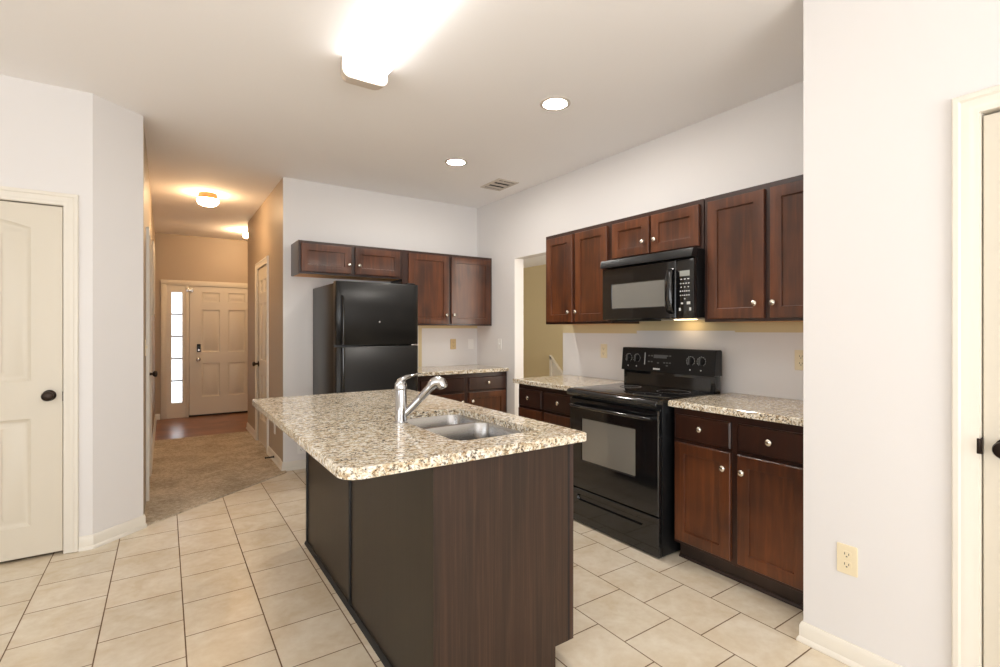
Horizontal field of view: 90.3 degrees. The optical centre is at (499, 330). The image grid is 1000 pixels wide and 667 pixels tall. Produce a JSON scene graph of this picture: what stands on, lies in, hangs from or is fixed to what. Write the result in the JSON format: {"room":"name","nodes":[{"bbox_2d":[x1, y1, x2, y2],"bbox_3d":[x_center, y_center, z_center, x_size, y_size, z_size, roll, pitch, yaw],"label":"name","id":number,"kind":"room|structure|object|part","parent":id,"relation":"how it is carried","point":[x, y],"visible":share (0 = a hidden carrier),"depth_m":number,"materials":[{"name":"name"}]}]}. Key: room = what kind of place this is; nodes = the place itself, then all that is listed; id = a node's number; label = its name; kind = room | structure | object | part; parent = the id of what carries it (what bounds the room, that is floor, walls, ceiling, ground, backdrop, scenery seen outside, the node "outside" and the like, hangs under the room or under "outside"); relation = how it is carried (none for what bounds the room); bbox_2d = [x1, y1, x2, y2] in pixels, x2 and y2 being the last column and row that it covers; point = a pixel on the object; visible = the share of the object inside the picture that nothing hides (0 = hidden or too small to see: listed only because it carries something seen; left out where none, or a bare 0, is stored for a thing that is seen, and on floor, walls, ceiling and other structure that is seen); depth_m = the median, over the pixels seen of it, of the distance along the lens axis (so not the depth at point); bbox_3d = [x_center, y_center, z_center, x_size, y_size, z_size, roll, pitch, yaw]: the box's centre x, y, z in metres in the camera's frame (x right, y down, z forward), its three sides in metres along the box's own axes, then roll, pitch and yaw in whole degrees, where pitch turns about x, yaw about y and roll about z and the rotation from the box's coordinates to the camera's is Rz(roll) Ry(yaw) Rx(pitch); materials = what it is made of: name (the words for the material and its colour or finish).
{"room":"kitchen","nodes":[
{"label":"kitchen","id":0,"kind":"room"},
{"bbox_2d":[0,75,92,536],"bbox_3d":[-3.459,-0.056,2.392,2.340,2.743,0.115,0,0,-34],"label":"wall","id":1,"kind":"structure","parent":0,"point":[46,130],"depth_m":2.94,"materials":[{"name":"white paint"}]},
{"bbox_2d":[0,186,78,561],"bbox_3d":[-2.899,0.257,2.731,0.960,2.118,0.179,0,0,-34],"label":"door","id":2,"kind":"structure","parent":1,"relation":"in","point":[39,230],"depth_m":2.87,"materials":[{"name":"beige paint"}]},
{"bbox_3d":[-2.604,0.380,2.864,0.064,0.064,0.070,0,0,-34],"label":"knob","id":3,"kind":"part","parent":2,"relation":"part of","materials":[{"name":"brown metal"}]},
{"bbox_2d":[93,94,142,533],"bbox_3d":[-2.488,-0.056,3.216,0.168,2.743,0.407,0,0,14],"label":"wall","id":4,"kind":"structure","parent":0,"point":[117,130],"depth_m":3.14,"materials":[{"name":"white paint"}]},
{"bbox_2d":[78,514,146,551],"bbox_3d":[-2.421,1.274,3.140,0.060,0.084,0.417,0,0,18],"label":"baseboard","id":5,"kind":"structure","parent":4,"relation":"attached to","point":[88,542],"depth_m":3.10,"materials":[{"name":"beige paint"}]},
{"bbox_2d":[143,116,154,514],"bbox_3d":[-3.761,-0.056,5.261,0.116,2.743,4.771,0,0,-34],"label":"wall","id":6,"kind":"structure","parent":0,"point":[148,221],"depth_m":3.71,"materials":[{"name":"beige paint"}]},
{"bbox_2d":[146,227,157,500],"bbox_3d":[-2.951,0.264,4.125,0.176,2.105,0.836,0,0,-34],"label":"door","id":7,"kind":"structure","parent":6,"relation":"in","point":[149,373],"depth_m":3.80,"materials":[{"name":"beige paint"}]},
{"bbox_3d":[-2.925,0.262,4.143,0.021,2.101,0.836,0,0,-34],"label":"casing","id":8,"kind":"part","parent":7,"relation":"part of","materials":[{"name":"beige paint"}]},
{"bbox_3d":[-3.059,0.386,4.378,0.070,0.064,0.064,0,0,-34],"label":"knob","id":9,"kind":"part","parent":7,"relation":"part of","materials":[{"name":"brown metal"}]},
{"bbox_2d":[151,241,154,315],"bbox_3d":[-3.455,-0.504,4.943,0.036,0.720,0.360,0,0,-34],"label":"wall panel","id":10,"kind":"object","parent":6,"relation":"attached to","point":[153,243],"visible":0.72,"depth_m":4.80,"materials":[{"name":"beige paint"}]},
{"bbox_2d":[152,414,159,464],"bbox_3d":[-4.084,1.272,5.899,0.062,0.084,3.350,0,0,-34],"label":"baseboard","id":11,"kind":"structure","parent":6,"relation":"attached to","point":[157,416],"depth_m":6.15,"materials":[{"name":"beige paint"}]},
{"bbox_2d":[155,233,247,418],"bbox_3d":[-4.001,-0.056,8.046,2.833,2.743,0.115,0,0,-34],"label":"wall","id":12,"kind":"structure","parent":0,"point":[177,257],"depth_m":7.53,"materials":[{"name":"beige paint"}]},
{"bbox_2d":[166,285,185,418],"bbox_3d":[-4.865,0.322,7.418,0.291,1.981,0.058,0,0,-34],"label":"window","id":13,"kind":"structure","parent":12,"relation":"in","point":[175,294],"depth_m":7.44,"materials":[{"name":"glass"}]},
{"bbox_3d":[-4.842,0.261,7.447,0.138,1.657,0.004,0,0,-34],"label":"pane","id":14,"kind":"part","parent":13,"relation":"part of","materials":[{"name":"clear glass"}]},
{"bbox_2d":[161,279,247,418],"bbox_3d":[-4.425,0.285,7.705,1.380,2.062,0.176,0,0,-34],"label":"door","id":15,"kind":"structure","parent":12,"relation":"in","point":[216,312],"depth_m":7.68,"materials":[{"name":"beige paint"}]},
{"bbox_2d":[248,178,282,461],"bbox_3d":[-2.409,-0.056,6.713,1.686,2.743,3.876,0,0,-34],"label":"wall","id":16,"kind":"structure","parent":0,"point":[265,227],"depth_m":5.08,"materials":[{"name":"beige paint"}]},
{"bbox_2d":[246,422,254,438],"bbox_3d":[-3.064,1.266,6.338,0.220,0.084,0.805,0,0,-34],"label":"baseboard","id":17,"kind":"structure","parent":16,"relation":"attached to","point":[249,428],"depth_m":6.29,"materials":[{"name":"beige paint"}]},
{"bbox_2d":[252,255,268,452],"bbox_3d":[-2.660,0.264,5.618,0.176,2.105,0.826,0,0,-34],"label":"door","id":18,"kind":"structure","parent":16,"relation":"in","point":[261,363],"depth_m":5.63,"materials":[{"name":"beige paint"}]},
{"bbox_2d":[267,446,280,467],"bbox_3d":[-2.266,1.266,4.976,0.020,0.084,0.665,0,0,-34],"label":"baseboard","id":19,"kind":"structure","parent":16,"relation":"attached to","point":[276,459],"depth_m":4.93,"materials":[{"name":"beige paint"}]},
{"bbox_2d":[283,177,476,461],"bbox_3d":[-1.129,-0.056,5.306,2.233,2.743,0.115,0,0,-34],"label":"wall","id":20,"kind":"structure","parent":0,"point":[312,211],"depth_m":4.98,"materials":[{"name":"white paint"}]},
{"bbox_2d":[279,459,305,470],"bbox_3d":[-1.936,1.274,4.733,0.295,0.084,0.107,0,0,-34],"label":"baseboard","id":21,"kind":"structure","parent":20,"relation":"attached to","point":[298,464],"depth_m":4.67,"materials":[{"name":"beige paint"}]},
{"bbox_2d":[297,444,304,453],"bbox_3d":[-1.887,1.116,4.720,0.072,0.116,0.008,0,0,-34],"label":"wall outlet","id":22,"kind":"object","parent":20,"relation":"attached to","point":[300,450],"visible":0.56,"depth_m":4.71,"materials":[{"name":"white plastic"}]},
{"bbox_2d":[291,240,401,281],"bbox_3d":[-1.457,-0.654,4.797,0.982,0.296,0.362,0,0,-34],"label":"upper cabinet","id":23,"kind":"object","parent":20,"relation":"attached to","point":[314,259],"visible":1,"depth_m":4.65,"materials":[{"name":"brown wood"}]},
{"bbox_3d":[-1.583,-0.651,4.541,0.447,0.250,0.020,0,0,-34],"label":"door","id":24,"kind":"part","parent":23,"relation":"part of","materials":[{"name":"brown wood"}]},
{"bbox_3d":[-1.181,-0.651,4.812,0.448,0.250,0.020,0,0,-34],"label":"door","id":25,"kind":"part","parent":23,"relation":"part of","materials":[{"name":"brown wood"}]},
{"bbox_2d":[391,250,491,325],"bbox_3d":[-0.608,-0.425,5.370,1.064,0.754,0.362,0,0,-34],"label":"upper cabinet","id":26,"kind":"object","parent":20,"relation":"attached to","point":[454,290],"visible":0.94,"depth_m":5.26,"materials":[{"name":"brown wood"}]},
{"bbox_3d":[-0.731,-0.420,5.115,0.455,0.708,0.020,0,0,-34],"label":"door","id":27,"kind":"part","parent":26,"relation":"part of","materials":[{"name":"brown wood"}]},
{"bbox_3d":[-0.312,-0.420,5.398,0.494,0.708,0.020,0,0,-34],"label":"door","id":28,"kind":"part","parent":26,"relation":"part of","materials":[{"name":"brown wood"}]},
{"bbox_2d":[418,326,476,366],"bbox_3d":[-0.577,0.175,5.609,0.748,0.451,0.001,0,0,-34],"label":"trim","id":29,"kind":"structure","parent":20,"relation":"attached to","point":[419,327],"depth_m":5.42,"materials":[{"name":"beige paint"}]},
{"bbox_2d":[450,339,455,348],"bbox_3d":[-0.530,0.159,5.636,0.072,0.116,0.008,0,0,-34],"label":"wall outlet","id":30,"kind":"object","parent":20,"relation":"attached to","point":[452,341],"visible":1,"depth_m":5.63,"materials":[{"name":"brown plastic"}]},
{"bbox_2d":[468,339,473,348],"bbox_3d":[-0.338,0.161,5.767,0.072,0.116,0.006,0,0,-34],"label":"light switch","id":31,"kind":"object","parent":20,"relation":"attached to","point":[470,341],"visible":1,"depth_m":5.76,"materials":[{"name":"white plastic"}]},
{"bbox_2d":[0,0,802,240],"bbox_3d":[-1.247,-1.477,2.385,6.000,0.100,12.550,0,0,-34],"label":"ceiling","id":32,"kind":"structure","parent":0,"point":[235,98],"depth_m":2.82,"materials":[{"name":"white paint"}]},
{"bbox_2d":[197,192,218,206],"bbox_3d":[-3.062,-1.362,5.208,0.202,0.128,0.202,0,0,-34],"label":"ceiling light","id":33,"kind":"object","parent":32,"relation":"attached to","point":[207,199],"visible":1,"depth_m":5.14,"materials":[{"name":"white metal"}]},
{"bbox_3d":[-3.062,-1.333,5.208,0.202,0.070,0.202,0,0,-34],"label":"lamp shade","id":34,"kind":"part","parent":33,"relation":"part of","materials":[{"name":"white glass"}]},
{"bbox_2d":[242,230,247,237],"bbox_3d":[-3.640,-1.373,7.134,0.120,0.108,0.120,0,0,-34],"label":"ceiling light","id":35,"kind":"object","parent":32,"relation":"attached to","point":[245,234],"visible":0.78,"depth_m":7.09,"materials":[{"name":"white glass"}]},
{"bbox_2d":[340,0,452,89],"bbox_3d":[-0.320,-1.376,2.064,0.247,0.101,1.604,0,0,-34],"label":"ceiling light","id":36,"kind":"object","parent":32,"relation":"attached to","point":[394,26],"visible":1,"depth_m":2.30,"materials":[{"name":"white plastic"}]},
{"bbox_2d":[445,158,467,165],"bbox_3d":[-0.372,-1.423,4.221,0.192,0.008,0.192,0,0,-34],"label":"recessed light","id":37,"kind":"object","parent":32,"relation":"in","point":[453,161],"visible":1,"depth_m":4.21,"materials":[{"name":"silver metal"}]},
{"bbox_2d":[480,178,518,190],"bbox_3d":[-0.007,-1.412,4.875,0.236,0.030,0.336,0,0,-34],"label":"ceiling vent","id":38,"kind":"object","parent":32,"relation":"in","point":[499,184],"visible":1,"depth_m":4.87,"materials":[{"name":"silver metal"}]},
{"bbox_2d":[540,97,570,110],"bbox_3d":[0.348,-1.423,3.132,0.192,0.008,0.192,0,0,-34],"label":"recessed light","id":39,"kind":"object","parent":32,"relation":"in","point":[551,103],"visible":1,"depth_m":3.12,"materials":[{"name":"white glass"}]},
{"bbox_2d":[0,412,849,666],"bbox_3d":[-1.310,1.351,2.343,5.848,0.089,12.550,0,0,-34],"label":"floor","id":40,"kind":"structure","parent":0,"point":[231,580],"depth_m":2.45,"materials":[{"name":"tile"}]},
{"bbox_2d":[313,281,417,394],"bbox_3d":[-1.250,0.446,4.605,0.742,1.740,0.836,0,0,-34],"label":"refrigerator","id":41,"kind":"object","parent":40,"relation":"on","point":[365,334],"visible":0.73,"depth_m":4.30,"materials":[{"name":"black metal"}]},
{"bbox_3d":[-1.297,-0.086,4.103,0.018,0.413,0.056,0,0,-34],"label":"handle","id":42,"kind":"part","parent":41,"relation":"part of","materials":[{"name":"black"}]},
{"bbox_3d":[-1.297,0.385,4.104,0.022,0.477,0.052,0,0,-34],"label":"handle","id":43,"kind":"part","parent":41,"relation":"part of","materials":[{"name":"black"}]},
{"bbox_3d":[-1.063,-0.141,4.328,0.742,0.535,0.065,0,0,-34],"label":"freezer door","id":44,"kind":"part","parent":41,"relation":"part of","materials":[{"name":"black metal"}]},
{"bbox_3d":[-1.063,0.685,4.328,0.742,1.091,0.065,0,0,-34],"label":"door","id":45,"kind":"part","parent":41,"relation":"part of","materials":[{"name":"black metal"}]},
{"bbox_2d":[304,444,572,666],"bbox_3d":[-0.435,0.876,2.526,0.680,0.878,1.737,0,0,-34],"label":"kitchen island","id":46,"kind":"object","parent":40,"relation":"on","point":[470,563],"visible":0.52,"depth_m":1.83,"materials":[{"name":"brown wood"}]},
{"bbox_3d":[-0.943,0.876,2.705,0.006,0.878,0.825,0,0,-34],"label":"panel","id":47,"kind":"part","parent":46,"relation":"part of","materials":[{"name":"brown wood"}]},
{"bbox_3d":[-0.710,1.304,2.342,0.018,0.023,1.735,0,0,-34],"label":"shoe molding","id":48,"kind":"part","parent":46,"relation":"part of","materials":[{"name":"black wood"}]},
{"bbox_3d":[-0.458,0.876,1.986,0.006,0.878,0.862,0,0,-34],"label":"panel","id":49,"kind":"part","parent":46,"relation":"part of","materials":[{"name":"brown wood"}]},
{"bbox_2d":[252,389,585,479],"bbox_3d":[-0.552,0.419,2.428,0.959,0.035,1.787,0,0,-34],"label":"island countertop","id":50,"kind":"structure","parent":46,"relation":"on","point":[353,435],"depth_m":1.93,"materials":[{"name":"stone"}]},
{"bbox_2d":[394,373,446,423],"bbox_3d":[-0.347,0.297,2.198,0.234,0.209,0.125,0,0,-3],"label":"faucet","id":51,"kind":"object","parent":50,"relation":"on","point":[402,411],"visible":1,"depth_m":2.15,"materials":[{"name":"silver metal"}]},
{"bbox_3d":[-0.432,0.238,2.163,0.053,0.042,0.053,0,0,-34],"label":"handle","id":52,"kind":"part","parent":51,"relation":"part of","materials":[{"name":"silver metal"}]},
{"bbox_3d":[-0.406,0.223,2.200,0.037,0.061,0.146,0,0,37],"label":"lever","id":53,"kind":"part","parent":51,"relation":"part of","materials":[{"name":"silver metal"}]},
{"bbox_3d":[-0.329,0.289,2.165,0.200,0.184,0.053,0,0,-1],"label":"spout","id":54,"kind":"part","parent":51,"relation":"part of","materials":[{"name":"silver metal"}]},
{"bbox_2d":[407,414,522,439],"bbox_3d":[-0.186,0.524,2.174,0.378,0.188,0.675,0,0,-34],"label":"sink","id":55,"kind":"object","parent":50,"relation":"in","point":[452,426],"visible":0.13,"depth_m":2.29,"materials":[{"name":"silver metal"}]},
{"bbox_3d":[-0.304,0.524,2.350,0.371,0.188,0.244,0,0,-34],"label":"bowl","id":56,"kind":"part","parent":55,"relation":"part of","materials":[{"name":"silver metal"}]},
{"bbox_3d":[-0.111,0.524,2.064,0.371,0.188,0.402,0,0,-34],"label":"bowl","id":57,"kind":"part","parent":55,"relation":"part of","materials":[{"name":"silver metal"}]},
{"bbox_3d":[0.027,0.876,1.795,0.594,0.878,0.006,0,0,-34],"label":"panel","id":58,"kind":"part","parent":46,"relation":"part of","materials":[{"name":"laminate"}]},
{"bbox_3d":[-0.200,0.829,2.682,0.018,0.784,1.730,0,0,-34],"label":"frame","id":59,"kind":"part","parent":46,"relation":"part of","materials":[{"name":"brown wood"}]},
{"bbox_2d":[418,371,506,412],"bbox_3d":[-0.526,0.876,5.248,1.064,0.877,0.657,0,0,-34],"label":"base cabinet","id":60,"kind":"object","parent":40,"relation":"on","point":[488,390],"visible":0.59,"depth_m":5.09,"materials":[{"name":"brown wood"}]},
{"bbox_3d":[-0.562,0.547,4.873,0.485,0.138,0.020,0,0,-34],"label":"drawer","id":61,"kind":"part","parent":60,"relation":"part of","materials":[{"name":"brown wood"}]},
{"bbox_3d":[-0.562,0.915,4.873,0.485,0.558,0.020,0,0,-34],"label":"door","id":62,"kind":"part","parent":60,"relation":"part of","materials":[{"name":"brown wood"}]},
{"bbox_2d":[418,365,508,375],"bbox_3d":[-0.543,0.419,5.241,1.102,0.035,0.647,0,0,-34],"label":"countertop","id":63,"kind":"structure","parent":60,"relation":"on","point":[457,369],"depth_m":5.10,"materials":[{"name":"stone"}]},
{"bbox_3d":[-0.129,0.547,5.166,0.450,0.138,0.020,0,0,-34],"label":"drawer","id":64,"kind":"part","parent":60,"relation":"part of","materials":[{"name":"brown wood"}]},
{"bbox_3d":[-0.129,0.915,5.166,0.450,0.558,0.020,0,0,-34],"label":"door","id":65,"kind":"part","parent":60,"relation":"part of","materials":[{"name":"brown wood"}]},
{"bbox_2d":[518,384,572,427],"bbox_3d":[0.575,0.876,3.978,0.620,0.877,0.720,0,0,-34],"label":"base cabinet","id":66,"kind":"object","parent":40,"relation":"on","point":[548,405],"visible":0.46,"depth_m":3.82,"materials":[{"name":"brown wood"}]},
{"bbox_3d":[0.242,0.915,3.985,0.020,0.558,0.296,0,0,-34],"label":"door","id":67,"kind":"part","parent":66,"relation":"part of","materials":[{"name":"brown wood"}]},
{"bbox_3d":[0.242,0.547,3.985,0.020,0.138,0.296,0,0,-34],"label":"drawer","id":68,"kind":"part","parent":66,"relation":"part of","materials":[{"name":"brown wood"}]},
{"bbox_3d":[0.445,0.915,3.684,0.020,0.558,0.362,0,0,-34],"label":"door","id":69,"kind":"part","parent":66,"relation":"part of","materials":[{"name":"brown wood"}]},
{"bbox_3d":[0.445,0.547,3.684,0.020,0.138,0.362,0,0,-34],"label":"drawer","id":70,"kind":"part","parent":66,"relation":"part of","materials":[{"name":"brown wood"}]},
{"bbox_2d":[513,375,623,390],"bbox_3d":[0.581,0.419,3.991,0.636,0.035,0.756,0,0,-34],"label":"countertop","id":71,"kind":"structure","parent":66,"relation":"on","point":[561,382],"depth_m":3.90,"materials":[{"name":"stone"}]},
{"bbox_2d":[566,347,721,557],"bbox_3d":[0.921,0.722,3.298,0.679,1.188,0.770,0,0,-34],"label":"range","id":72,"kind":"object","parent":40,"relation":"on","point":[623,470],"visible":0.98,"depth_m":3.14,"materials":[{"name":"black metal"}]},
{"bbox_3d":[0.668,0.512,3.131,0.071,0.030,0.696,0,0,-34],"label":"handle","id":73,"kind":"part","parent":72,"relation":"part of","materials":[{"name":"black metal"}]},
{"bbox_3d":[0.709,0.768,3.159,0.033,0.609,0.748,0,0,-34],"label":"oven door","id":74,"kind":"part","parent":72,"relation":"part of","materials":[{"name":"black metal"}]},
{"bbox_3d":[0.710,1.194,3.159,0.031,0.227,0.748,0,0,-34],"label":"storage drawer","id":75,"kind":"part","parent":72,"relation":"part of","materials":[{"name":"black metal"}]},
{"bbox_2d":[566,383,713,408],"bbox_3d":[0.907,0.424,3.292,0.568,0.052,0.758,0,0,-34],"label":"cooktop","id":76,"kind":"object","parent":72,"relation":"in","point":[629,395],"depth_m":3.18,"materials":[{"name":"black glass"}]},
{"bbox_3d":[1.167,0.211,3.464,0.086,0.166,0.770,0,0,-34],"label":"control panel","id":77,"kind":"part","parent":72,"relation":"part of","materials":[{"name":"black"}]},
{"bbox_3d":[1.248,0.204,3.269,0.020,0.051,0.052,0,0,-34],"label":"knob","id":78,"kind":"part","parent":72,"relation":"part of","materials":[{"name":"black plastic"}]},
{"bbox_3d":[1.293,0.204,3.203,0.020,0.051,0.052,0,0,-34],"label":"knob","id":79,"kind":"part","parent":72,"relation":"part of","materials":[{"name":"black plastic"}]},
{"bbox_2d":[674,407,802,609],"bbox_3d":[1.444,0.876,2.689,0.620,0.877,0.788,0,0,-34],"label":"base cabinet","id":80,"kind":"object","parent":40,"relation":"on","point":[738,481],"visible":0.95,"depth_m":2.52,"materials":[{"name":"brown wood"}]},
{"bbox_3d":[1.101,0.547,2.712,0.020,0.138,0.336,0,0,-34],"label":"drawer","id":81,"kind":"part","parent":80,"relation":"part of","materials":[{"name":"brown wood"}]},
{"bbox_3d":[1.101,0.915,2.712,0.020,0.558,0.336,0,0,-34],"label":"door","id":82,"kind":"part","parent":80,"relation":"part of","materials":[{"name":"brown wood"}]},
{"bbox_2d":[668,392,802,425],"bbox_3d":[1.452,0.419,2.701,0.636,0.035,0.798,0,0,-34],"label":"countertop","id":83,"kind":"structure","parent":80,"relation":"on","point":[765,408],"depth_m":2.65,"materials":[{"name":"stone"}]},
{"bbox_3d":[1.214,0.720,2.501,0.028,0.030,0.031,0,0,-34],"label":"knob","id":84,"kind":"part","parent":80,"relation":"part of","materials":[{"name":"silver metal"}]},
{"bbox_3d":[1.291,0.541,2.387,0.028,0.030,0.031,0,0,-34],"label":"knob","id":85,"kind":"part","parent":80,"relation":"part of","materials":[{"name":"silver metal"}]},
{"bbox_3d":[1.311,0.915,2.401,0.020,0.558,0.338,0,0,-34],"label":"door","id":86,"kind":"part","parent":80,"relation":"part of","materials":[{"name":"brown wood"}]},
{"bbox_3d":[1.311,0.547,2.401,0.020,0.138,0.338,0,0,-34],"label":"drawer","id":87,"kind":"part","parent":80,"relation":"part of","materials":[{"name":"brown wood"}]},
{"bbox_2d":[523,255,545,267],"bbox_3d":[0.768,-1.174,6.550,2.300,0.100,6.000,0,0,-34],"label":"ceiling","id":88,"kind":"structure","parent":0,"point":[540,260],"depth_m":8.14,"materials":[{"name":"white paint"}]},
{"bbox_2d":[523,264,562,377],"bbox_3d":[0.789,0.046,6.564,2.351,2.540,6.200,0,0,-34],"label":"wall","id":89,"kind":"structure","parent":0,"point":[541,340],"depth_m":8.69,"materials":[{"name":"beige paint"}]},
{"bbox_2d":[549,355,562,375],"bbox_3d":[1.122,0.866,7.947,0.049,0.900,0.980,0,0,-34],"label":"trim","id":90,"kind":"structure","parent":89,"relation":"attached to","point":[554,369],"depth_m":8.27,"materials":[{"name":"beige paint"}]},
{"bbox_2d":[477,81,802,415],"bbox_3d":[0.917,-0.056,4.167,0.115,2.743,4.063,0,0,-34],"label":"wall","id":91,"kind":"structure","parent":0,"point":[759,141],"depth_m":3.75,"materials":[{"name":"white paint"}]},
{"bbox_2d":[498,339,501,349],"bbox_3d":[-0.007,0.154,5.419,0.016,0.116,0.072,0,0,-34],"label":"light switch","id":92,"kind":"object","parent":91,"relation":"attached to","point":[499,340],"visible":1,"depth_m":5.41,"materials":[{"name":"white plastic"}]},
{"bbox_2d":[546,221,638,324],"bbox_3d":[0.715,-0.425,4.043,0.358,0.754,0.756,0,0,-34],"label":"upper cabinet","id":93,"kind":"object","parent":91,"relation":"attached to","point":[574,275],"visible":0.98,"depth_m":3.92,"materials":[{"name":"brown wood"}]},
{"bbox_3d":[0.493,-0.418,4.121,0.020,0.704,0.324,0,0,-34],"label":"door","id":94,"kind":"part","parent":93,"relation":"part of","materials":[{"name":"brown wood"}]},
{"bbox_3d":[0.698,-0.418,3.817,0.020,0.704,0.344,0,0,-34],"label":"door","id":95,"kind":"part","parent":93,"relation":"part of","materials":[{"name":"brown wood"}]},
{"bbox_2d":[601,344,606,357],"bbox_3d":[0.864,0.174,4.135,0.008,0.116,0.072,0,0,-34],"label":"wall outlet","id":96,"kind":"object","parent":91,"relation":"attached to","point":[603,346],"visible":1,"depth_m":4.13,"materials":[{"name":"beige plastic"}]},
{"bbox_2d":[611,199,704,259],"bbox_3d":[1.138,-0.649,3.416,0.358,0.306,0.756,0,0,-34],"label":"upper cabinet","id":97,"kind":"object","parent":91,"relation":"attached to","point":[681,226],"visible":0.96,"depth_m":3.28,"materials":[{"name":"brown wood"}]},
{"bbox_3d":[0.916,-0.644,3.495,0.020,0.252,0.332,0,0,-34],"label":"door","id":98,"kind":"part","parent":97,"relation":"part of","materials":[{"name":"brown wood"}]},
{"bbox_2d":[600,247,704,321],"bbox_3d":[1.098,-0.278,3.376,0.463,0.432,0.750,0,0,-34],"label":"microwave","id":99,"kind":"object","parent":97,"relation":"attached to","point":[668,285],"visible":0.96,"depth_m":3.19,"materials":[{"name":"black metal"}]},
{"bbox_3d":[0.926,-0.253,3.338,0.038,0.362,0.622,0,0,-34],"label":"door","id":100,"kind":"part","parent":99,"relation":"part of","materials":[{"name":"black"}]},
{"bbox_2d":[600,247,696,268],"bbox_3d":[0.951,-0.467,3.277,0.057,0.053,0.750,0,0,-34],"label":"vent hood","id":101,"kind":"object","parent":99,"relation":"attached to","point":[687,254],"depth_m":3.20,"materials":[{"name":"black metal"}]},
{"bbox_3d":[1.050,-0.241,3.080,0.052,0.283,0.048,0,0,-34],"label":"handle","id":102,"kind":"part","parent":99,"relation":"part of","materials":[{"name":"black plastic"}]},
{"bbox_3d":[1.137,-0.253,3.026,0.040,0.362,0.126,0,0,-34],"label":"control panel","id":103,"kind":"part","parent":99,"relation":"part of","materials":[{"name":"black plastic"}]},
{"bbox_3d":[1.120,-0.644,3.192,0.020,0.252,0.358,0,0,-34],"label":"door","id":104,"kind":"part","parent":97,"relation":"part of","materials":[{"name":"brown wood"}]},
{"bbox_2d":[563,320,802,332],"bbox_3d":[1.259,-0.022,3.556,0.001,0.096,2.434,0,0,-34],"label":"trim","id":105,"kind":"structure","parent":91,"relation":"attached to","point":[668,325],"depth_m":3.48,"materials":[{"name":"beige paint"}]},
{"bbox_2d":[705,174,802,322],"bbox_3d":[1.572,-0.425,2.772,0.358,0.754,0.782,0,0,-34],"label":"upper cabinet","id":106,"kind":"object","parent":91,"relation":"attached to","point":[754,235],"visible":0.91,"depth_m":2.74,"materials":[{"name":"brown wood"}]},
{"bbox_3d":[1.349,-0.418,2.852,0.020,0.704,0.340,0,0,-34],"label":"door","id":107,"kind":"part","parent":106,"relation":"part of","materials":[{"name":"brown wood"}]},
{"bbox_3d":[1.558,-0.418,2.543,0.020,0.704,0.343,0,0,-34],"label":"door","id":108,"kind":"part","parent":106,"relation":"part of","materials":[{"name":"brown wood"}]},
{"bbox_2d":[795,350,802,369],"bbox_3d":[1.729,0.173,2.853,0.008,0.116,0.072,0,0,-34],"label":"wall outlet","id":109,"kind":"object","parent":91,"relation":"attached to","point":[798,353],"visible":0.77,"depth_m":2.86,"materials":[{"name":"beige plastic"}]},
{"bbox_2d":[803,0,999,666],"bbox_3d":[2.906,-0.056,0.408,0.791,2.743,4.626,0,0,-34],"label":"wall","id":110,"kind":"structure","parent":0,"point":[882,78],"depth_m":1.88,"materials":[{"name":"white paint"}]},
{"bbox_2d":[837,542,857,577],"bbox_3d":[1.373,0.908,1.966,0.008,0.116,0.072,0,0,-34],"label":"wall outlet","id":111,"kind":"object","parent":110,"relation":"attached to","point":[847,556],"visible":1,"depth_m":1.96,"materials":[{"name":"beige plastic"}]},
{"bbox_2d":[842,550,851,558],"bbox_3d":[1.371,0.888,1.964,0.002,0.028,0.034,0,0,-34],"label":"receptacle","id":112,"kind":"object","parent":111,"relation":"attached to","point":[846,554],"depth_m":1.96,"materials":[{"name":"beige plastic"}]},
{"bbox_2d":[842,560,851,568],"bbox_3d":[1.371,0.928,1.964,0.002,0.028,0.034,0,0,-34],"label":"receptacle","id":113,"kind":"object","parent":111,"relation":"attached to","point":[846,564],"depth_m":1.96,"materials":[{"name":"beige plastic"}]},
{"bbox_2d":[796,620,902,666],"bbox_3d":[1.491,1.274,1.967,0.228,0.084,0.498,0,0,-34],"label":"baseboard","id":114,"kind":"structure","parent":110,"relation":"attached to","point":[850,654],"depth_m":1.98,"materials":[{"name":"beige paint"}]},
{"bbox_2d":[952,85,999,666],"bbox_3d":[1.830,0.264,1.343,0.177,2.105,0.908,0,0,-34],"label":"door","id":115,"kind":"structure","parent":110,"relation":"in","point":[975,115],"depth_m":1.65,"materials":[{"name":"beige paint"}]},
{"bbox_3d":[1.595,0.384,1.647,0.032,0.055,0.010,0,0,-18],"label":"strike plate","id":116,"kind":"part","parent":115,"relation":"part of","materials":[{"name":"brown metal"}]},
{"bbox_3d":[1.607,0.381,1.579,0.070,0.064,0.064,0,0,-34],"label":"knob","id":117,"kind":"part","parent":115,"relation":"part of","materials":[{"name":"brown metal"}]}
]}

